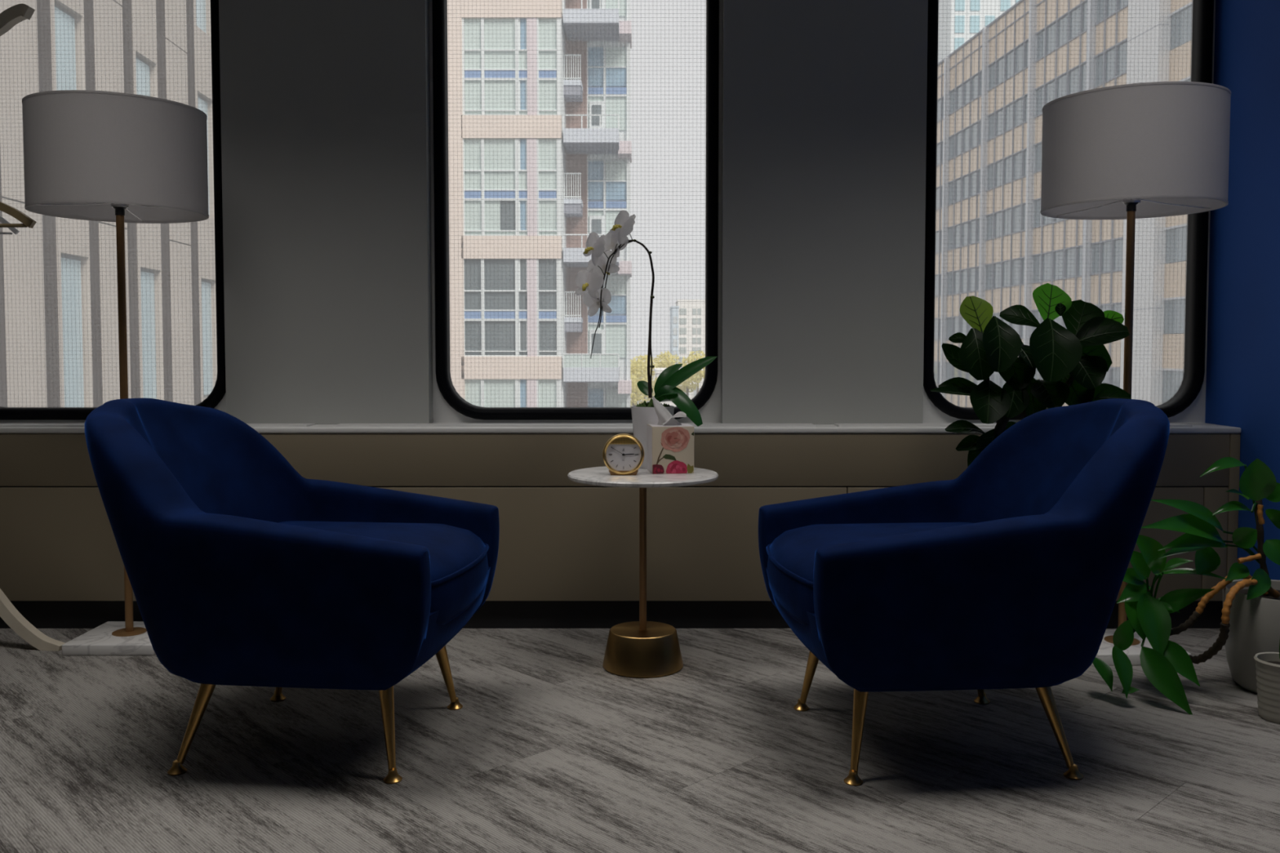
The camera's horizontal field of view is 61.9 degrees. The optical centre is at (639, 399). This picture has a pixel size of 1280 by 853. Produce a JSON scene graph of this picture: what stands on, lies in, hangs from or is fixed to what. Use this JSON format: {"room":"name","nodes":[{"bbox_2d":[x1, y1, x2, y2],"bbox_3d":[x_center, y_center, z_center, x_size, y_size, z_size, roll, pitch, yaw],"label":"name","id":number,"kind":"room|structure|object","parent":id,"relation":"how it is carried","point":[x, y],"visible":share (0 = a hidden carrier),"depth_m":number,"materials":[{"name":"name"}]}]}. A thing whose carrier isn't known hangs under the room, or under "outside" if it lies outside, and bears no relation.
{"room":"office lounge","nodes":[
{"label":"office lounge","id":0,"kind":"room"},
{"bbox_2d":[218,0,928,424],"bbox_3d":[-0.702,-0.621,3.354,4.997,2.620,0.120,0,3,0],"label":"wall","id":1,"kind":"structure","parent":0,"point":[326,153],"depth_m":3.30,"materials":[{"name":"grey paint"}]},
{"bbox_2d":[0,0,226,422],"bbox_3d":[-1.748,-0.839,3.361,0.915,1.825,0.077,0,3,0],"label":"window","id":2,"kind":"structure","parent":1,"relation":"in","point":[216,399],"depth_m":3.38,"materials":[{"name":"metal"}]},
{"bbox_2d":[0,423,315,426],"bbox_3d":[-1.802,0.077,3.257,1.595,0.005,0.084,0,3,0],"label":"air vent","id":3,"kind":"object","parent":1,"relation":"attached to","point":[1,424],"depth_m":3.24,"materials":[{"name":"metal"}]},
{"bbox_2d":[333,423,815,426],"bbox_3d":[-0.198,0.077,3.257,1.455,0.005,0.084,0,3,0],"label":"air vent","id":4,"kind":"object","parent":1,"relation":"attached to","point":[339,424],"depth_m":3.22,"materials":[{"name":"metal"}]},
{"bbox_2d":[429,0,722,422],"bbox_3d":[-0.201,-0.839,3.361,0.915,1.825,0.077,0,3,0],"label":"window","id":5,"kind":"structure","parent":1,"relation":"in","point":[448,406],"depth_m":3.38,"materials":[{"name":"metal"}]},
{"bbox_2d":[0,422,1240,628],"bbox_3d":[-0.697,0.383,3.302,4.986,0.620,0.208,0,3,0],"label":"cabinet","id":6,"kind":"object","parent":1,"relation":"attached to","point":[568,557],"depth_m":3.20,"materials":[{"name":"beige laminate"}]},
{"bbox_2d":[834,423,1192,426],"bbox_3d":[1.133,0.077,3.257,1.065,0.005,0.084,0,3,0],"label":"air vent","id":7,"kind":"object","parent":1,"relation":"attached to","point":[835,424],"depth_m":3.23,"materials":[{"name":"metal"}]},
{"bbox_2d":[922,0,1215,422],"bbox_3d":[1.339,-0.839,3.361,0.915,1.825,0.077,0,3,0],"label":"window","id":8,"kind":"structure","parent":1,"relation":"in","point":[1188,404],"depth_m":3.38,"materials":[{"name":"metal"}]},
{"bbox_2d":[0,628,1279,852],"bbox_3d":[-0.307,0.866,0.913,5.786,0.120,6.942,0,3,0],"label":"floor","id":9,"kind":"structure","parent":0,"point":[548,749],"depth_m":2.21,"materials":[{"name":"grey wood planks"}]},
{"bbox_2d":[0,3,64,651],"bbox_3d":[-2.099,-0.182,2.780,0.874,1.827,0.548,0,3,8],"label":"coat stand","id":10,"kind":"object","parent":9,"relation":"on","point":[12,15],"visible":0.98,"depth_m":3.01,"materials":[{"name":"white wood"}]},
{"bbox_2d":[0,215,19,234],"bbox_3d":[-1.960,-0.563,2.987,0.398,0.190,0.010,-1,3,-12],"label":"hanger","id":11,"kind":"object","parent":10,"relation":"hanging from","point":[15,231],"visible":0.77,"depth_m":3.02,"materials":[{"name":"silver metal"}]},
{"bbox_2d":[0,201,35,228],"bbox_3d":[-1.935,-0.571,2.960,0.507,0.186,0.017,0,3,0],"label":"hanger","id":12,"kind":"object","parent":10,"relation":"hanging from","point":[27,221],"visible":1,"depth_m":2.96,"materials":[{"name":"brown wood"}]},
{"bbox_2d":[22,89,208,655],"bbox_3d":[-1.474,-0.057,3.046,0.468,1.523,0.468,0,3,0],"label":"floor lamp","id":13,"kind":"object","parent":9,"relation":"on","point":[119,157],"visible":0.98,"depth_m":2.85,"materials":[{"name":"white fabric"}]},
{"bbox_2d":[110,203,128,215],"bbox_3d":[-1.474,-0.624,3.019,0.060,0.202,0.060,0,3,0],"label":"socket","id":14,"kind":"object","parent":13,"relation":"attached to","point":[119,208],"depth_m":3.01,"materials":[{"name":"black metal"}]},
{"bbox_2d":[84,397,499,784],"bbox_3d":[-0.763,0.369,2.331,0.830,0.739,0.612,0,3,6],"label":"armchair","id":15,"kind":"object","parent":9,"relation":"on","point":[242,568],"visible":1,"depth_m":2.06,"materials":[{"name":"blue fabric"}]},
{"bbox_2d":[278,520,488,625],"bbox_3d":[-0.641,0.368,2.317,0.582,0.172,0.480,0,3,6],"label":"seat cushion","id":16,"kind":"object","parent":15,"relation":"on","point":[458,550],"depth_m":2.28,"materials":[{"name":"blue fabric"}]},
{"bbox_2d":[567,466,718,678],"bbox_3d":[0.008,0.454,2.847,0.400,0.520,0.400,0,3,0],"label":"side table","id":17,"kind":"object","parent":9,"relation":"on","point":[642,648],"visible":0.89,"depth_m":2.78,"materials":[{"name":"white stone"}]},
{"bbox_2d":[602,433,644,475],"bbox_3d":[-0.043,0.142,2.799,0.109,0.109,0.051,0,3,0],"label":"alarm clock","id":18,"kind":"object","parent":17,"relation":"on","point":[623,454],"visible":1,"depth_m":2.78,"materials":[{"name":"gold metal"}]},
{"bbox_2d":[574,209,716,468],"bbox_3d":[0.010,-0.163,2.932,0.381,0.705,0.158,-1,3,-13],"label":"potted orchid","id":19,"kind":"object","parent":17,"relation":"on","point":[603,260],"visible":0.94,"depth_m":2.91,"materials":[{"name":"white plant"}]},
{"bbox_2d":[647,423,693,474],"bbox_3d":[0.081,0.130,2.864,0.113,0.126,0.106,0,3,-7],"label":"tissue box","id":20,"kind":"object","parent":17,"relation":"on","point":[670,448],"visible":1,"depth_m":2.81,"materials":[{"name":"multicoloured cardboard"}]},
{"bbox_2d":[652,396,686,425],"bbox_3d":[0.079,0.029,2.849,0.091,0.079,0.053,0,3,0],"label":"tissue","id":21,"kind":"object","parent":20,"relation":"on","point":[664,417],"visible":1,"depth_m":2.85,"materials":[{"name":"paper"}]},
{"bbox_2d":[758,398,1169,786],"bbox_3d":[0.701,0.370,2.314,0.830,0.739,0.612,0,3,-5],"label":"armchair","id":22,"kind":"object","parent":9,"relation":"on","point":[1007,572],"visible":1,"depth_m":2.04,"materials":[{"name":"blue fabric"}]},
{"bbox_2d":[767,522,973,626],"bbox_3d":[0.579,0.369,2.303,0.582,0.172,0.480,0,3,-5],"label":"seat cushion","id":23,"kind":"object","parent":22,"relation":"on","point":[792,547],"depth_m":2.27,"materials":[{"name":"blue fabric"}]},
{"bbox_2d":[930,283,1130,466],"bbox_3d":[1.062,0.193,2.942,0.571,1.033,0.250,0,3,0],"label":"fiddle leaf fig","id":24,"kind":"object","parent":9,"relation":"on","point":[1073,362],"visible":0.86,"depth_m":2.90,"materials":[{"name":"green plant"}]},
{"bbox_2d":[1040,80,1231,665],"bbox_3d":[1.351,-0.053,2.956,0.468,1.523,0.468,-1,3,-25],"label":"floor lamp","id":25,"kind":"object","parent":9,"relation":"on","point":[1131,152],"visible":0.91,"depth_m":2.75,"materials":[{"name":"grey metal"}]},
{"bbox_2d":[1122,198,1141,211],"bbox_3d":[1.351,-0.620,2.929,0.060,0.202,0.060,0,3,0],"label":"socket","id":26,"kind":"object","parent":25,"relation":"attached to","point":[1131,203],"depth_m":2.92,"materials":[{"name":"black metal"}]},
{"bbox_2d":[1093,457,1279,715],"bbox_3d":[1.419,0.435,2.610,0.628,0.592,0.260,-1,3,-14],"label":"plant","id":27,"kind":"object","parent":9,"relation":"on","point":[1250,624],"visible":1,"depth_m":2.60,"materials":[{"name":"green plant"}]},
{"bbox_2d":[1253,641,1279,724],"bbox_3d":[1.476,0.623,2.447,0.119,0.220,0.119,0,3,0],"label":"pot","id":28,"kind":"object","parent":9,"relation":"on","point":[1267,664],"visible":1,"depth_m":2.43,"materials":[{"name":"white ceramic"}]},
{"bbox_2d":[1204,0,1279,580],"bbox_3d":[1.897,-0.426,0.280,0.200,2.720,6.200,0,3,0],"label":"wall","id":29,"kind":"structure","parent":0,"point":[1242,382],"depth_m":3.15,"materials":[{"name":"blue paint"}]},
{"bbox_2d":[1222,579,1279,693],"bbox_3d":[1.598,0.598,2.661,0.260,0.250,0.260,0,3,0],"label":"pot","id":30,"kind":"object","parent":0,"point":[1254,628],"depth_m":2.61,"materials":[{"name":"grey ceramic"}]},
{"label":"outside","id":31,"kind":"structure","parent":0,"visible":0},
{"bbox_3d":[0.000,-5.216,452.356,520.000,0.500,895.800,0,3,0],"label":"ground","id":32,"kind":"structure","parent":31,"visible":0},
{"bbox_2d":[0,0,217,407],"bbox_3d":[-11.876,0.334,21.547,6.000,29.218,28.706,0,3,-2],"label":"building","id":33,"kind":"structure","parent":32,"relation":"on","point":[198,75],"depth_m":17.29,"materials":[{"name":"concrete"}]},
{"bbox_2d":[447,0,631,407],"bbox_3d":[-7.387,-7.182,57.225,13.902,48.472,9.000,0,3,0],"label":"apartment tower","id":34,"kind":"structure","parent":32,"relation":"on","point":[571,94],"depth_m":52.95,"materials":[{"name":"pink concrete"}]},
{"bbox_2d":[630,374,650,407],"bbox_3d":[-0.857,4.024,110.338,4.198,13.267,4.232,0,3,0],"label":"autumn tree","id":35,"kind":"object","parent":32,"relation":"on","point":[637,397],"visible":0.34,"depth_m":109.27,"materials":[{"name":"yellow plant"}]},
{"bbox_2d":[630,359,650,405],"bbox_3d":[-0.735,2.365,130.261,4.385,14.702,4.623,0,3,0],"label":"autumn tree","id":36,"kind":"object","parent":32,"relation":"on","point":[637,374],"visible":0.38,"depth_m":129.38,"materials":[{"name":"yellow plant"}]},
{"bbox_2d":[630,354,658,399],"bbox_3d":[0.708,-0.181,180.196,4.905,15.086,4.957,0,3,0],"label":"autumn tree","id":37,"kind":"object","parent":32,"relation":"on","point":[640,356],"visible":0.2,"depth_m":179.41,"materials":[{"name":"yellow plant"}]},
{"bbox_2d":[636,376,657,399],"bbox_3d":[1.110,3.703,120.311,3.098,12.968,3.172,0,3,0],"label":"autumn tree","id":38,"kind":"object","parent":32,"relation":"on","point":[646,377],"visible":0.24,"depth_m":119.60,"materials":[{"name":"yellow plant"}]},
{"bbox_2d":[630,360,666,404],"bbox_3d":[2.030,-3.266,269.120,9.233,12.867,18.250,0,3,0],"label":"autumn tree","id":39,"kind":"object","parent":32,"relation":"on","point":[653,380],"visible":0.02,"depth_m":260.08,"materials":[{"name":"yellow plant"}]},
{"bbox_2d":[653,350,679,368],"bbox_3d":[4.646,-0.784,186.136,4.953,15.731,4.887,0,3,0],"label":"autumn tree","id":40,"kind":"object","parent":32,"relation":"on","point":[663,362],"visible":0.5,"depth_m":185.10,"materials":[{"name":"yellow plant"}]},
{"bbox_2d":[669,306,679,364],"bbox_3d":[9.248,-10.717,288.791,2.045,28.600,18.250,0,3,0],"label":"office block","id":41,"kind":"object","parent":32,"relation":"on","point":[673,309],"visible":0.39,"depth_m":279.50,"materials":[{"name":"white concrete"}]},
{"bbox_2d":[653,368,705,405],"bbox_3d":[6.250,1.871,169.251,7.800,13.600,18.250,0,3,0],"label":"block","id":42,"kind":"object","parent":32,"relation":"on","point":[692,394],"visible":0.05,"depth_m":160.11,"materials":[{"name":"white concrete"}]},
{"bbox_2d":[675,373,700,395],"bbox_3d":[5.725,2.946,130.252,3.359,13.543,3.345,0,3,0],"label":"autumn tree","id":43,"kind":"object","parent":32,"relation":"on","point":[685,386],"visible":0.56,"depth_m":129.63,"materials":[{"name":"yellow plant"}]},
{"bbox_2d":[675,299,705,368],"bbox_3d":[16.549,-15.743,338.609,9.962,31.246,18.250,0,3,0],"label":"apartment block","id":44,"kind":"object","parent":32,"relation":"on","point":[695,318],"visible":0.48,"depth_m":329.26,"materials":[{"name":"white concrete"}]},
{"bbox_2d":[680,350,705,393],"bbox_3d":[8.096,0.881,150.280,4.973,15.781,4.890,0,3,0],"label":"autumn tree","id":45,"kind":"object","parent":32,"relation":"on","point":[700,373],"visible":0.32,"depth_m":149.24,"materials":[{"name":"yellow plant"}]},
{"bbox_2d":[937,0,1019,62],"bbox_3d":[52.000,-35.561,156.449,18.000,88.000,16.100,0,3,0],"label":"glass tower","id":46,"kind":"structure","parent":32,"relation":"on","point":[940,2],"depth_m":147.65,"materials":[{"name":"glass"}]},
{"bbox_2d":[933,0,1192,407],"bbox_3d":[29.725,-3.942,73.186,14.505,49.620,90.000,0,3,-4],"label":"office building","id":47,"kind":"structure","parent":32,"relation":"on","point":[985,76],"depth_m":62.96,"materials":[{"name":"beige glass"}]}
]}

